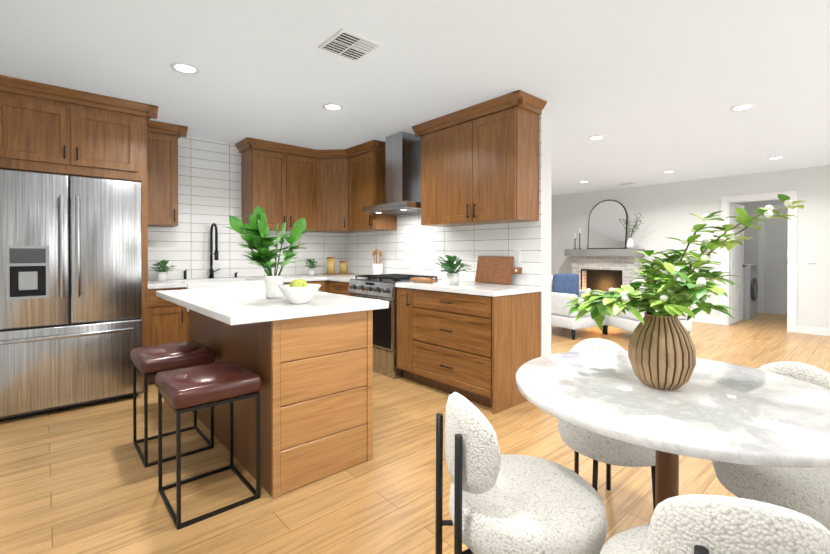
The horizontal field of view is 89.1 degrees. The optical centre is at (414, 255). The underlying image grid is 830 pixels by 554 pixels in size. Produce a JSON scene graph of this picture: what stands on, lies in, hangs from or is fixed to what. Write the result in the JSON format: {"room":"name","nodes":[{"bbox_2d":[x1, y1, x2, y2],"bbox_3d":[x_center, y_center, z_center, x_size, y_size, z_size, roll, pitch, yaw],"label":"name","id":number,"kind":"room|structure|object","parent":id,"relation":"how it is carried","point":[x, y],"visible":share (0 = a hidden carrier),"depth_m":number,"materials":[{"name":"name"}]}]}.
{"room":"kitchen and living room","nodes":[
{"label":"kitchen and living room","id":0,"kind":"room"},
{"bbox_2d":[0,312,829,553],"bbox_3d":[2.667,1.216,4.828,11.570,0.100,7.900,0,0,-41],"label":"floor","id":1,"kind":"structure","parent":0,"point":[80,480],"depth_m":2.21,"materials":[{"name":"brown wood"}]},
{"bbox_2d":[0,169,141,420],"bbox_3d":[-2.858,0.287,3.471,0.920,1.775,0.945,0,0,-41],"label":"refrigerator","id":2,"kind":"object","parent":1,"relation":"on","point":[70,291],"visible":0.98,"depth_m":3.14,"materials":[{"name":"grey metal"}]},
{"bbox_2d":[140,285,187,388],"bbox_3d":[-2.469,0.737,4.071,0.335,0.868,0.622,0,0,-41],"label":"base cabinet","id":3,"kind":"object","parent":1,"relation":"on","point":[163,321],"depth_m":3.82,"materials":[{"name":"brown wood"}]},
{"bbox_2d":[130,341,215,467],"bbox_3d":[-1.498,0.867,2.611,0.390,0.627,0.430,0,0,-41],"label":"stool","id":4,"kind":"object","parent":1,"relation":"on","point":[150,361],"visible":0.94,"depth_m":2.50,"materials":[{"name":"brown leather"}]},
{"bbox_2d":[155,360,261,529],"bbox_3d":[-1.021,0.870,2.084,0.390,0.627,0.430,0,0,-41],"label":"stool","id":5,"kind":"object","parent":1,"relation":"on","point":[185,390],"visible":1,"depth_m":1.98,"materials":[{"name":"brown leather"}]},
{"bbox_2d":[189,309,376,498],"bbox_3d":[-0.960,0.745,2.857,0.665,0.868,1.580,0,0,-41],"label":"kitchen island","id":6,"kind":"object","parent":1,"relation":"on","point":[310,363],"depth_m":2.24,"materials":[{"name":"brown wood"}]},
{"bbox_2d":[156,285,387,324],"bbox_3d":[-1.033,0.288,2.790,0.890,0.041,1.660,0,0,-41],"label":"island countertop","id":7,"kind":"structure","parent":6,"relation":"on","point":[244,305],"depth_m":2.35,"materials":[{"name":"white stone"}]},
{"bbox_2d":[223,205,312,297],"bbox_3d":[-0.898,-0.019,2.643,0.569,0.572,0.455,0,0,-41],"label":"potted plant","id":8,"kind":"object","parent":7,"relation":"on","point":[255,234],"visible":1,"depth_m":2.58,"materials":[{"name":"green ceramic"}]},
{"bbox_2d":[277,279,320,303],"bbox_3d":[-0.646,0.201,2.357,0.244,0.136,0.232,0,0,-41],"label":"fruit bowl","id":9,"kind":"object","parent":7,"relation":"on","point":[301,291],"visible":1,"depth_m":2.29,"materials":[{"name":"white ceramic"}]},
{"bbox_2d":[283,280,327,292],"bbox_3d":[-1.491,0.731,4.932,0.749,0.868,0.622,0,0,-41],"label":"base cabinet","id":10,"kind":"object","parent":1,"relation":"on","point":[324,284],"depth_m":4.88,"materials":[{"name":"brown wood"}]},
{"bbox_2d":[148,274,364,311],"bbox_3d":[-1.672,0.391,4.760,2.444,0.272,0.638,0,0,-41],"label":"countertop","id":11,"kind":"structure","parent":10,"relation":"on","point":[202,283],"depth_m":4.36,"materials":[{"name":"stone"}]},
{"bbox_2d":[148,260,174,280],"bbox_3d":[-2.503,0.152,4.171,0.288,0.210,0.253,0,0,-41],"label":"plant","id":12,"kind":"object","parent":11,"relation":"on","point":[162,274],"visible":0.98,"depth_m":4.15,"materials":[{"name":"green plant"}]},
{"bbox_2d":[184,223,237,278],"bbox_3d":[-2.177,-0.047,4.564,0.547,0.603,0.231,0,0,-41],"label":"faucet","id":13,"kind":"object","parent":11,"relation":"on","point":[216,257],"visible":1,"depth_m":4.61,"materials":[{"name":"black metal"}]},
{"bbox_2d":[305,259,322,274],"bbox_3d":[-1.266,0.146,5.215,0.250,0.208,0.277,0,0,-41],"label":"plant","id":14,"kind":"object","parent":11,"relation":"on","point":[312,270],"visible":1,"depth_m":5.19,"materials":[{"name":"green plant"}]},
{"bbox_2d":[321,257,352,274],"bbox_3d":[-1.016,0.136,5.509,0.390,0.224,0.160,0,0,-41],"label":"jars","id":15,"kind":"object","parent":11,"relation":"on","point":[331,266],"visible":1,"depth_m":5.42,"materials":[{"name":"gold"}]},
{"bbox_2d":[328,281,351,294],"bbox_3d":[-0.623,0.731,4.950,0.621,0.868,0.540,0,0,-41],"label":"base cabinet","id":16,"kind":"object","parent":1,"relation":"on","point":[336,287],"depth_m":4.75,"materials":[{"name":"brown wood"}]},
{"bbox_2d":[326,275,363,281],"bbox_3d":[-0.613,0.274,4.919,0.644,0.041,0.479,0,0,-41],"label":"countertop","id":17,"kind":"structure","parent":16,"relation":"on","point":[343,278],"depth_m":4.79,"materials":[{"name":"stone"}]},
{"bbox_2d":[372,249,382,274],"bbox_3d":[-0.445,0.089,5.039,0.128,0.325,0.120,0,0,-41],"label":"utensil crock","id":18,"kind":"object","parent":17,"relation":"on","point":[377,267],"visible":0.92,"depth_m":5.00,"materials":[{"name":"white ceramic"}]},
{"bbox_2d":[348,274,436,378],"bbox_3d":[-0.232,0.694,4.431,0.712,0.950,0.748,0,0,-41],"label":"range","id":19,"kind":"object","parent":1,"relation":"on","point":[380,287],"visible":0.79,"depth_m":4.09,"materials":[{"name":"silver metal"}]},
{"bbox_2d":[397,287,409,378],"bbox_3d":[0.132,0.737,4.093,0.621,0.868,0.229,0,0,-41],"label":"base cabinet","id":20,"kind":"object","parent":1,"relation":"on","point":[402,293],"depth_m":3.92,"materials":[{"name":"brown wood"}]},
{"bbox_2d":[408,289,540,413],"bbox_3d":[0.511,0.740,3.662,0.622,0.868,0.920,0,0,-41],"label":"base cabinet","id":21,"kind":"object","parent":1,"relation":"on","point":[480,349],"depth_m":3.36,"materials":[{"name":"brown wood"}]},
{"bbox_2d":[395,280,541,296],"bbox_3d":[0.435,0.281,3.736,0.635,0.041,1.159,0,0,-41],"label":"countertop","id":22,"kind":"structure","parent":21,"relation":"on","point":[481,289],"depth_m":3.47,"materials":[{"name":"stone"}]},
{"bbox_2d":[410,277,437,283],"bbox_3d":[0.077,0.233,3.913,0.050,0.050,0.360,0,0,-41],"label":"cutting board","id":23,"kind":"object","parent":22,"relation":"on","point":[416,279],"depth_m":3.88,"materials":[{"name":"brown wood"}]},
{"bbox_2d":[435,255,470,284],"bbox_3d":[0.343,0.129,3.746,0.398,0.262,0.378,0,0,-41],"label":"potted plant","id":24,"kind":"object","parent":22,"relation":"on","point":[452,278],"visible":1,"depth_m":3.70,"materials":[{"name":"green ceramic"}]},
{"bbox_2d":[475,256,521,284],"bbox_3d":[0.749,0.135,3.798,0.065,0.247,0.500,0,0,-41],"label":"cutting board","id":25,"kind":"object","parent":22,"relation":"on","point":[496,269],"depth_m":3.80,"materials":[{"name":"brown wood"}]},
{"bbox_2d":[435,392,606,553],"bbox_3d":[0.325,0.803,1.304,0.510,0.773,0.468,0,0,-41],"label":"chair","id":26,"kind":"object","parent":1,"relation":"on","point":[499,503],"visible":1,"depth_m":1.18,"materials":[{"name":"fabric"}]},
{"bbox_2d":[551,273,607,339],"bbox_3d":[2.292,0.717,6.287,0.820,0.880,0.850,0,0,-31],"label":"armchair","id":27,"kind":"object","parent":1,"relation":"on","point":[565,286],"visible":0.4,"depth_m":5.97,"materials":[{"name":"white fabric"}]},
{"bbox_2d":[564,249,644,291],"bbox_3d":[3.682,0.513,8.282,0.344,1.262,1.430,0,0,-41],"label":"fireplace","id":28,"kind":"object","parent":1,"relation":"on","point":[600,269],"visible":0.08,"depth_m":8.26,"materials":[{"name":"white brick"}]},
{"bbox_2d":[574,228,581,248],"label":"mantel decor","id":29,"kind":"object","parent":28,"relation":"on","point":[579,228],"depth_m":8.61,"materials":[{"name":"black metal"}]},
{"bbox_2d":[587,200,627,248],"bbox_3d":[3.805,-0.608,8.351,0.112,0.978,0.760,0,0,-41],"label":"arched mirror","id":30,"kind":"object","parent":28,"relation":"on","point":[606,229],"visible":0.96,"depth_m":8.32,"materials":[{"name":"black metal"}]},
{"bbox_2d":[619,213,643,248],"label":"mantel decor","id":31,"kind":"object","parent":28,"relation":"on","point":[630,244],"depth_m":7.85,"materials":[{"name":"white ceramic"}]},
{"bbox_2d":[558,338,655,508],"bbox_3d":[0.883,0.799,1.889,0.482,0.773,0.482,0,0,-41],"label":"chair","id":32,"kind":"object","parent":1,"relation":"on","point":[596,448],"visible":0.25,"depth_m":1.74,"materials":[{"name":"fabric"}]},
{"bbox_2d":[602,279,691,333],"bbox_3d":[3.207,0.739,5.933,0.820,0.840,0.850,0,0,-11],"label":"armchair","id":33,"kind":"object","parent":1,"relation":"on","point":[630,321],"visible":0.19,"depth_m":5.61,"materials":[{"name":"white fabric"}]},
{"bbox_2d":[515,351,829,553],"bbox_3d":[0.854,0.813,1.430,1.000,0.750,1.000,0,0,-41],"label":"dining table","id":34,"kind":"object","parent":1,"relation":"on","point":[712,410],"visible":0.81,"depth_m":1.23,"materials":[{"name":"stone"}]},
{"bbox_2d":[563,194,803,389],"bbox_3d":[0.896,0.116,1.442,0.709,0.641,0.611,0,0,-41],"label":"vase","id":35,"kind":"object","parent":34,"relation":"on","point":[661,352],"visible":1,"depth_m":1.36,"materials":[{"name":"beige wood"}]},
{"bbox_2d":[600,494,829,553],"bbox_3d":[0.640,0.805,0.915,0.510,0.773,0.469,0,0,-41],"label":"chair","id":36,"kind":"object","parent":1,"relation":"on","point":[699,524],"visible":1,"depth_m":0.72,"materials":[{"name":"fabric"}]},
{"bbox_2d":[744,264,757,318],"bbox_3d":[6.007,0.656,7.969,0.600,0.980,0.675,0,0,-41],"label":"washer","id":37,"kind":"object","parent":1,"relation":"on","point":[750,290],"visible":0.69,"depth_m":7.60,"materials":[{"name":"grey metal"}]},
{"bbox_2d":[712,361,829,530],"bbox_3d":[1.345,0.802,1.496,0.507,0.773,0.468,0,0,-41],"label":"chair","id":38,"kind":"object","parent":1,"relation":"on","point":[804,490],"visible":0.33,"depth_m":1.38,"materials":[{"name":"fabric"}]},
{"bbox_2d":[0,0,829,195],"bbox_3d":[2.667,-1.324,4.812,11.570,0.100,7.900,0,0,-41],"label":"ceiling","id":39,"kind":"structure","parent":0,"point":[651,91],"depth_m":2.87,"materials":[{"name":"white paint"}]},
{"bbox_2d":[170,62,199,73],"bbox_3d":[-1.550,-1.258,2.845,0.175,0.005,0.175,0,0,10],"label":"recessed light","id":40,"kind":"object","parent":39,"relation":"in","point":[185,68],"depth_m":2.84,"materials":[{"name":"white"}]},
{"bbox_2d":[323,103,342,110],"bbox_3d":[-0.701,-1.263,3.606,0.175,0.005,0.175,0,0,10],"label":"recessed light","id":41,"kind":"object","parent":39,"relation":"in","point":[330,106],"depth_m":3.60,"materials":[{"name":"white"}]},
{"bbox_2d":[318,28,381,61],"bbox_3d":[-0.391,-1.250,2.532,0.275,0.016,0.280,0,0,-41],"label":"ceiling vent","id":42,"kind":"object","parent":39,"relation":"in","point":[344,43],"depth_m":2.51,"materials":[{"name":"white metal"}]},
{"bbox_2d":[588,135,604,139],"bbox_3d":[1.961,-1.269,4.563,0.175,0.005,0.175,0,0,43],"label":"recessed light","id":43,"kind":"object","parent":39,"relation":"in","point":[597,137],"depth_m":4.55,"materials":[{"name":"white"}]},
{"bbox_2d":[618,182,636,184],"bbox_3d":[3.815,-1.285,7.602,0.180,0.012,0.270,0,0,-41],"label":"ceiling vent","id":44,"kind":"object","parent":39,"relation":"in","point":[628,183],"depth_m":7.55,"materials":[{"name":"white"}]},
{"bbox_2d":[729,104,754,110],"bbox_3d":[2.800,-1.263,3.610,0.175,0.005,0.175,0,0,43],"label":"recessed light","id":45,"kind":"object","parent":39,"relation":"in","point":[741,107],"depth_m":3.61,"materials":[{"name":"white"}]},
{"bbox_2d":[767,156,783,159],"bbox_3d":[4.736,-1.275,5.542,0.175,0.005,0.175,0,0,43],"label":"recessed light","id":46,"kind":"object","parent":39,"relation":"in","point":[778,157],"depth_m":5.52,"materials":[{"name":"white"}]},
{"bbox_2d":[541,105,551,356],"bbox_3d":[-0.161,-0.055,5.021,0.150,2.440,3.860,0,0,-41],"label":"wall","id":47,"kind":"structure","parent":0,"point":[546,229],"depth_m":3.57,"materials":[{"name":"white paint"}]},
{"bbox_2d":[348,140,396,230],"bbox_3d":[-0.519,-0.784,5.042,0.331,0.976,0.547,0,0,-41],"label":"upper cabinet","id":48,"kind":"object","parent":47,"relation":"attached to","point":[366,162],"depth_m":4.85,"materials":[{"name":"brown wood"}]},
{"bbox_2d":[363,131,420,214],"bbox_3d":[-0.146,-0.862,4.496,0.486,0.812,0.740,0,0,-41],"label":"range hood","id":49,"kind":"object","parent":47,"relation":"attached to","point":[403,173],"visible":0.85,"depth_m":4.41,"materials":[{"name":"silver metal"}]},
{"bbox_2d":[420,119,435,225],"bbox_3d":[0.255,-0.778,4.164,0.331,0.976,0.229,0,0,-41],"label":"upper cabinet","id":50,"kind":"object","parent":47,"relation":"attached to","point":[427,130],"depth_m":4.06,"materials":[{"name":"brown wood"}]},
{"bbox_2d":[345,114,541,286],"bbox_3d":[0.046,-0.493,4.663,0.008,1.560,3.052,0,0,-41],"label":"wall tile","id":51,"kind":"structure","parent":47,"relation":"attached to","point":[411,245],"depth_m":4.36,"materials":[{"name":"white tile"}]},
{"bbox_2d":[436,91,539,226],"bbox_3d":[0.622,-0.776,3.747,0.331,0.976,0.881,0,0,-41],"label":"upper cabinet","id":52,"kind":"object","parent":47,"relation":"attached to","point":[479,163],"depth_m":3.52,"materials":[{"name":"brown wood"}]},
{"bbox_2d":[513,249,519,261],"bbox_3d":[0.890,0.003,3.695,0.009,0.120,0.070,0,0,-41],"label":"wall outlet","id":53,"kind":"object","parent":47,"relation":"attached to","point":[516,255],"depth_m":3.69,"materials":[{"name":"white plastic"}]},
{"bbox_2d":[551,165,829,328],"bbox_3d":[5.140,-0.068,6.998,0.120,2.440,7.660,0,0,-41],"label":"wall","id":54,"kind":"structure","parent":0,"point":[665,210],"depth_m":7.15,"materials":[{"name":"white paint"}]},
{"bbox_2d":[689,315,719,324],"bbox_3d":[3.824,1.088,8.398,0.014,0.110,3.750,0,0,-41],"label":"baseboard","id":55,"kind":"structure","parent":54,"relation":"attached to","point":[702,319],"depth_m":7.13,"materials":[{"name":"white"}]},
{"bbox_2d":[731,203,746,323],"bbox_3d":[5.554,0.138,7.233,0.760,2.010,0.105,0,0,-41],"label":"door leaf","id":56,"kind":"structure","parent":54,"relation":"in","point":[737,269],"depth_m":7.20,"materials":[{"name":"white wood"}]},
{"bbox_2d":[720,190,796,332],"bbox_3d":[5.422,0.094,6.674,0.147,2.120,0.940,0,0,-41],"label":"door frame","id":57,"kind":"structure","parent":54,"relation":"attached to","point":[726,202],"depth_m":6.56,"materials":[{"name":"white wood"}]},
{"bbox_2d":[808,255,815,262],"bbox_3d":[5.789,0.058,6.157,0.016,0.120,0.080,0,0,-41],"label":"light switch","id":58,"kind":"object","parent":54,"relation":"attached to","point":[811,258],"depth_m":6.15,"materials":[{"name":"white plastic"}]},
{"bbox_2d":[797,325,829,335],"bbox_3d":[6.643,1.109,5.197,0.014,0.110,2.900,0,0,-41],"label":"baseboard","id":59,"kind":"structure","parent":54,"relation":"attached to","point":[800,329],"depth_m":6.14,"materials":[{"name":"white"}]},
{"bbox_2d":[735,200,787,314],"bbox_3d":[7.177,-0.075,8.165,0.120,2.440,1.920,0,0,-41],"label":"wall","id":60,"kind":"structure","parent":0,"point":[775,260],"depth_m":8.26,"materials":[{"name":"white paint"}]},
{"bbox_3d":[-2.354,-0.053,4.696,3.870,2.440,0.150,0,0,-41],"label":"wall","id":61,"kind":"structure","parent":0,"visible":0},
{"bbox_2d":[0,75,151,186],"bbox_3d":[-2.952,-0.944,3.514,1.110,0.636,0.818,0,0,-41],"label":"upper cabinet","id":62,"kind":"object","parent":61,"relation":"attached to","point":[45,128],"depth_m":3.24,"materials":[{"name":"brown wood"}]},
{"bbox_2d":[147,119,179,226],"bbox_3d":[-2.564,-0.778,4.170,0.335,0.976,0.331,0,0,-41],"label":"upper cabinet","id":63,"kind":"object","parent":61,"relation":"attached to","point":[162,194],"depth_m":4.07,"materials":[{"name":"brown wood"}]},
{"bbox_2d":[147,136,344,280],"bbox_3d":[-1.882,-0.495,5.003,2.452,1.560,0.008,0,0,-41],"label":"wall tile","id":64,"kind":"structure","parent":61,"relation":"attached to","point":[209,182],"depth_m":4.67,"materials":[{"name":"white tile"}]},
{"bbox_2d":[240,139,315,230],"bbox_3d":[-1.598,-0.784,5.021,0.800,0.976,0.331,0,0,-41],"label":"upper cabinet","id":65,"kind":"object","parent":61,"relation":"attached to","point":[278,178],"depth_m":4.85,"materials":[{"name":"brown wood"}]},
{"bbox_2d":[316,149,347,230],"bbox_3d":[-1.006,-0.786,5.154,0.282,0.972,0.282,0,0,-41],"label":"upper cabinet","id":66,"kind":"object","parent":61,"relation":"attached to","point":[331,165],"depth_m":5.15,"materials":[{"name":"brown wood"}]},
{"bbox_2d":[309,231,367,232],"bbox_3d":[-0.991,-0.786,5.383,0.589,0.976,0.589,0,0,-41],"label":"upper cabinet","id":67,"kind":"object","parent":61,"relation":"attached to","point":[309,231],"depth_m":5.31,"materials":[{"name":"brown wood"}]}
]}

